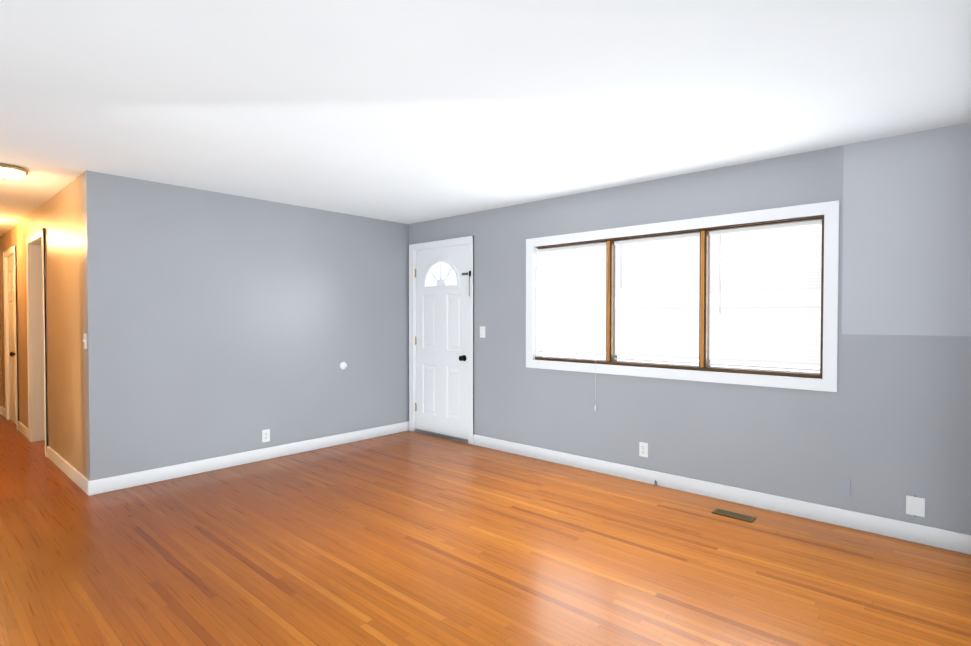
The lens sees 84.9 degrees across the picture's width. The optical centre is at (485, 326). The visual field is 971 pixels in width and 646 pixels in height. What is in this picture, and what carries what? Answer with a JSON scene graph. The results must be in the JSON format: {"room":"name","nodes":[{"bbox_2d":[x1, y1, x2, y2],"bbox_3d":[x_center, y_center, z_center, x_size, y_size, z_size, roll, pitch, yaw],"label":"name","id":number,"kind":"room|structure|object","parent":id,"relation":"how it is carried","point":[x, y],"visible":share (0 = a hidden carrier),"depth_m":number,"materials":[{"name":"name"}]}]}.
{"room":"empty living room","nodes":[
{"label":"empty living room","id":0,"kind":"room"},
{"bbox_2d":[0,289,1,405],"bbox_3d":[-7.058,0.000,7.024,0.120,2.440,0.950,1,1,42],"label":"wall","id":1,"kind":"structure","parent":0,"point":[0,357],"depth_m":7.34,"materials":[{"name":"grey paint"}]},
{"bbox_2d":[0,174,85,476],"bbox_3d":[-4.888,0.021,5.787,5.000,2.440,0.120,1,1,42],"label":"wall","id":2,"kind":"structure","parent":0,"point":[58,216],"depth_m":4.65,"materials":[{"name":"beige paint"},{"name":"drywall"}]},
{"bbox_2d":[0,406,5,417],"bbox_3d":[-6.493,1.163,7.161,0.505,0.110,0.021,1,1,42],"label":"baseboard","id":3,"kind":"structure","parent":2,"relation":"attached to","point":[2,410],"depth_m":7.23,"materials":[{"name":"white wood"}]},
{"bbox_2d":[3,245,18,429],"bbox_3d":[-5.891,0.128,6.678,0.970,2.195,0.144,1,1,42],"label":"door frame","id":4,"kind":"structure","parent":2,"relation":"attached to","point":[10,251],"depth_m":6.90,"materials":[{"name":"white wood"}]},
{"bbox_2d":[7,255,16,424],"bbox_3d":[-5.929,0.164,6.636,0.810,2.101,0.108,1,1,42],"label":"hall door","id":5,"kind":"structure","parent":2,"relation":"in","point":[11,325],"depth_m":6.74,"materials":[{"name":"white paint"}]},
{"bbox_2d":[18,421,28,439],"bbox_3d":[-5.253,1.182,6.045,0.810,0.110,0.016,1,1,42],"label":"baseboard","id":6,"kind":"structure","parent":2,"relation":"attached to","point":[22,428],"depth_m":6.03,"materials":[{"name":"white wood"}]},
{"bbox_2d":[26,228,47,456],"bbox_3d":[-4.532,0.149,5.468,0.970,2.195,0.168,1,1,42],"label":"door frame","id":7,"kind":"structure","parent":2,"relation":"attached to","point":[36,336],"depth_m":5.71,"materials":[{"name":"white wood"}]},
{"bbox_2d":[47,446,85,490],"bbox_3d":[-3.603,1.208,4.556,1.615,0.110,0.016,1,1,42],"label":"baseboard","id":8,"kind":"structure","parent":2,"relation":"attached to","point":[78,478],"depth_m":4.50,"materials":[{"name":"white wood"}]},
{"bbox_2d":[82,334,86,348],"bbox_3d":[-3.053,0.112,4.038,0.072,0.116,0.019,1,1,42],"label":"light switch","id":9,"kind":"object","parent":2,"relation":"attached to","point":[85,341],"visible":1,"depth_m":4.02,"materials":[{"name":"white plastic"}]},
{"bbox_2d":[82,170,408,480],"bbox_3d":[-1.990,0.032,5.178,0.120,2.440,3.100,1,1,42],"label":"wall","id":10,"kind":"structure","parent":0,"point":[216,324],"depth_m":4.75,"materials":[{"name":"grey paint"}]},
{"bbox_2d":[84,421,408,495],"bbox_3d":[-1.947,1.198,5.149,0.021,0.110,3.116,1,1,42],"label":"baseboard","id":11,"kind":"structure","parent":10,"relation":"attached to","point":[103,485],"depth_m":4.74,"materials":[{"name":"white wood"}]},
{"bbox_2d":[262,429,269,442],"bbox_3d":[-2.070,1.030,5.009,0.010,0.116,0.072,1,1,42],"label":"outlet","id":12,"kind":"object","parent":10,"relation":"attached to","point":[266,435],"visible":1,"depth_m":5.01,"materials":[{"name":"white plastic"}]},
{"bbox_2d":[340,362,346,369],"bbox_3d":[-1.504,0.414,5.625,0.010,0.086,0.086,1,1,42],"label":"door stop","id":13,"kind":"object","parent":10,"relation":"attached to","point":[343,365],"visible":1,"depth_m":5.62,"materials":[{"name":"white plastic"}]},
{"bbox_2d":[0,414,970,645],"bbox_3d":[-2.769,1.319,4.247,10.240,0.100,5.880,1,1,42],"label":"floor","id":14,"kind":"structure","parent":0,"point":[408,538],"depth_m":2.91,"materials":[{"name":"orange wood"}]},
{"bbox_2d":[712,508,755,522],"bbox_3d":[1.679,1.276,3.593,0.255,0.006,0.100,1,1,42],"label":"floor vent","id":15,"kind":"object","parent":14,"relation":"in","point":[739,516],"visible":1,"depth_m":3.58,"materials":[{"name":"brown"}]},
{"bbox_2d":[0,0,970,236],"bbox_3d":[-2.769,-1.221,4.203,10.240,0.100,5.880,1,1,42],"label":"ceiling","id":16,"kind":"structure","parent":0,"point":[408,111],"depth_m":2.58,"materials":[{"name":"white paint"}]},
{"bbox_2d":[0,163,28,179],"bbox_3d":[-3.525,-1.134,3.889,0.270,0.114,0.270,1,1,42],"label":"lamp","id":17,"kind":"object","parent":16,"relation":"attached to","point":[7,171],"visible":0.94,"depth_m":3.86,"materials":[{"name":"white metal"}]},
{"bbox_2d":[409,122,970,534],"bbox_3d":[-0.853,0.012,6.348,10.240,2.440,0.160,1,1,42],"label":"wall","id":18,"kind":"structure","parent":0,"point":[885,428],"depth_m":3.50,"materials":[{"name":"grey paint"}]},
{"bbox_2d":[414,431,467,442],"bbox_3d":[-0.452,1.233,6.000,0.880,0.010,0.172,1,1,42],"label":"front door threshold sill","id":19,"kind":"structure","parent":18,"relation":"attached to","point":[441,436],"depth_m":5.93,"materials":[{"name":"silver metal"}]},
{"bbox_2d":[409,236,473,444],"bbox_3d":[-0.456,0.141,5.976,1.030,2.195,0.184,1,1,42],"label":"door frame","id":20,"kind":"structure","parent":18,"relation":"attached to","point":[453,242],"depth_m":5.91,"materials":[{"name":"white wood"}]},
{"bbox_2d":[415,245,470,441],"bbox_3d":[-0.492,0.176,5.912,0.944,2.099,0.115,1,1,42],"label":"front door","id":21,"kind":"structure","parent":18,"relation":"in","point":[441,344],"depth_m":5.92,"materials":[{"name":"white paint"}]},
{"bbox_2d":[480,326,484,337],"bbox_3d":[-0.034,0.057,5.488,0.072,0.116,0.019,1,1,42],"label":"light switch","id":22,"kind":"object","parent":18,"relation":"attached to","point":[482,331],"visible":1,"depth_m":5.49,"materials":[{"name":"white plastic"}]},
{"bbox_2d":[639,442,647,457],"bbox_3d":[1.286,1.002,4.320,0.072,0.116,0.010,1,1,42],"label":"outlet","id":23,"kind":"object","parent":18,"relation":"attached to","point":[643,449],"visible":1,"depth_m":4.32,"materials":[{"name":"white plastic"}]},
{"bbox_2d":[526,200,838,391],"bbox_3d":[1.381,-0.208,4.311,2.520,1.230,0.175,1,1,42],"label":"window","id":24,"kind":"structure","parent":18,"relation":"in","point":[829,211],"depth_m":4.01,"materials":[{"name":"white wood"}]},
{"bbox_2d":[539,243,605,355],"bbox_3d":[0.787,-0.240,4.835,0.726,0.977,0.028,1,1,42],"label":"window blind","id":25,"kind":"object","parent":24,"relation":"attached to","point":[572,296],"visible":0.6,"depth_m":4.82,"materials":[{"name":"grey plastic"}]},
{"bbox_2d":[614,233,699,363],"bbox_3d":[1.375,-0.218,4.305,0.722,1.004,0.028,1,1,42],"label":"window blind","id":26,"kind":"object","parent":24,"relation":"attached to","point":[656,296],"visible":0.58,"depth_m":4.29,"materials":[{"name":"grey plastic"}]},
{"bbox_2d":[594,234,720,410],"bbox_3d":[1.343,0.019,4.263,1.022,1.428,0.078,1,1,42],"label":"cord","id":27,"kind":"object","parent":24,"relation":"hanging from","point":[597,314],"visible":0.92,"depth_m":4.58,"materials":[{"name":"white fabric"}]},
{"bbox_2d":[709,220,821,370],"bbox_3d":[1.963,-0.208,3.774,0.726,1.004,0.028,1,1,42],"label":"window blind","id":28,"kind":"object","parent":24,"relation":"attached to","point":[765,296],"visible":0.96,"depth_m":3.75,"materials":[{"name":"white plastic"}]},
{"bbox_2d":[473,434,970,554],"bbox_3d":[1.332,1.213,4.278,3.924,0.110,0.016,1,1,42],"label":"baseboard","id":29,"kind":"structure","parent":18,"relation":"attached to","point":[933,537],"depth_m":3.73,"materials":[{"name":"white wood"}]},
{"bbox_2d":[837,477,849,496],"bbox_3d":[2.297,1.028,3.407,0.072,0.116,0.010,1,1,42],"label":"outlet","id":30,"kind":"object","parent":18,"relation":"attached to","point":[843,486],"visible":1,"depth_m":3.40,"materials":[{"name":"grey plastic"}]},
{"bbox_2d":[906,495,924,516],"bbox_3d":[2.566,1.072,3.168,0.088,0.127,0.006,1,1,42],"label":"blank wall plate","id":31,"kind":"object","parent":18,"relation":"attached to","point":[915,505],"visible":1,"depth_m":3.17,"materials":[{"name":"white plastic"}]}
]}

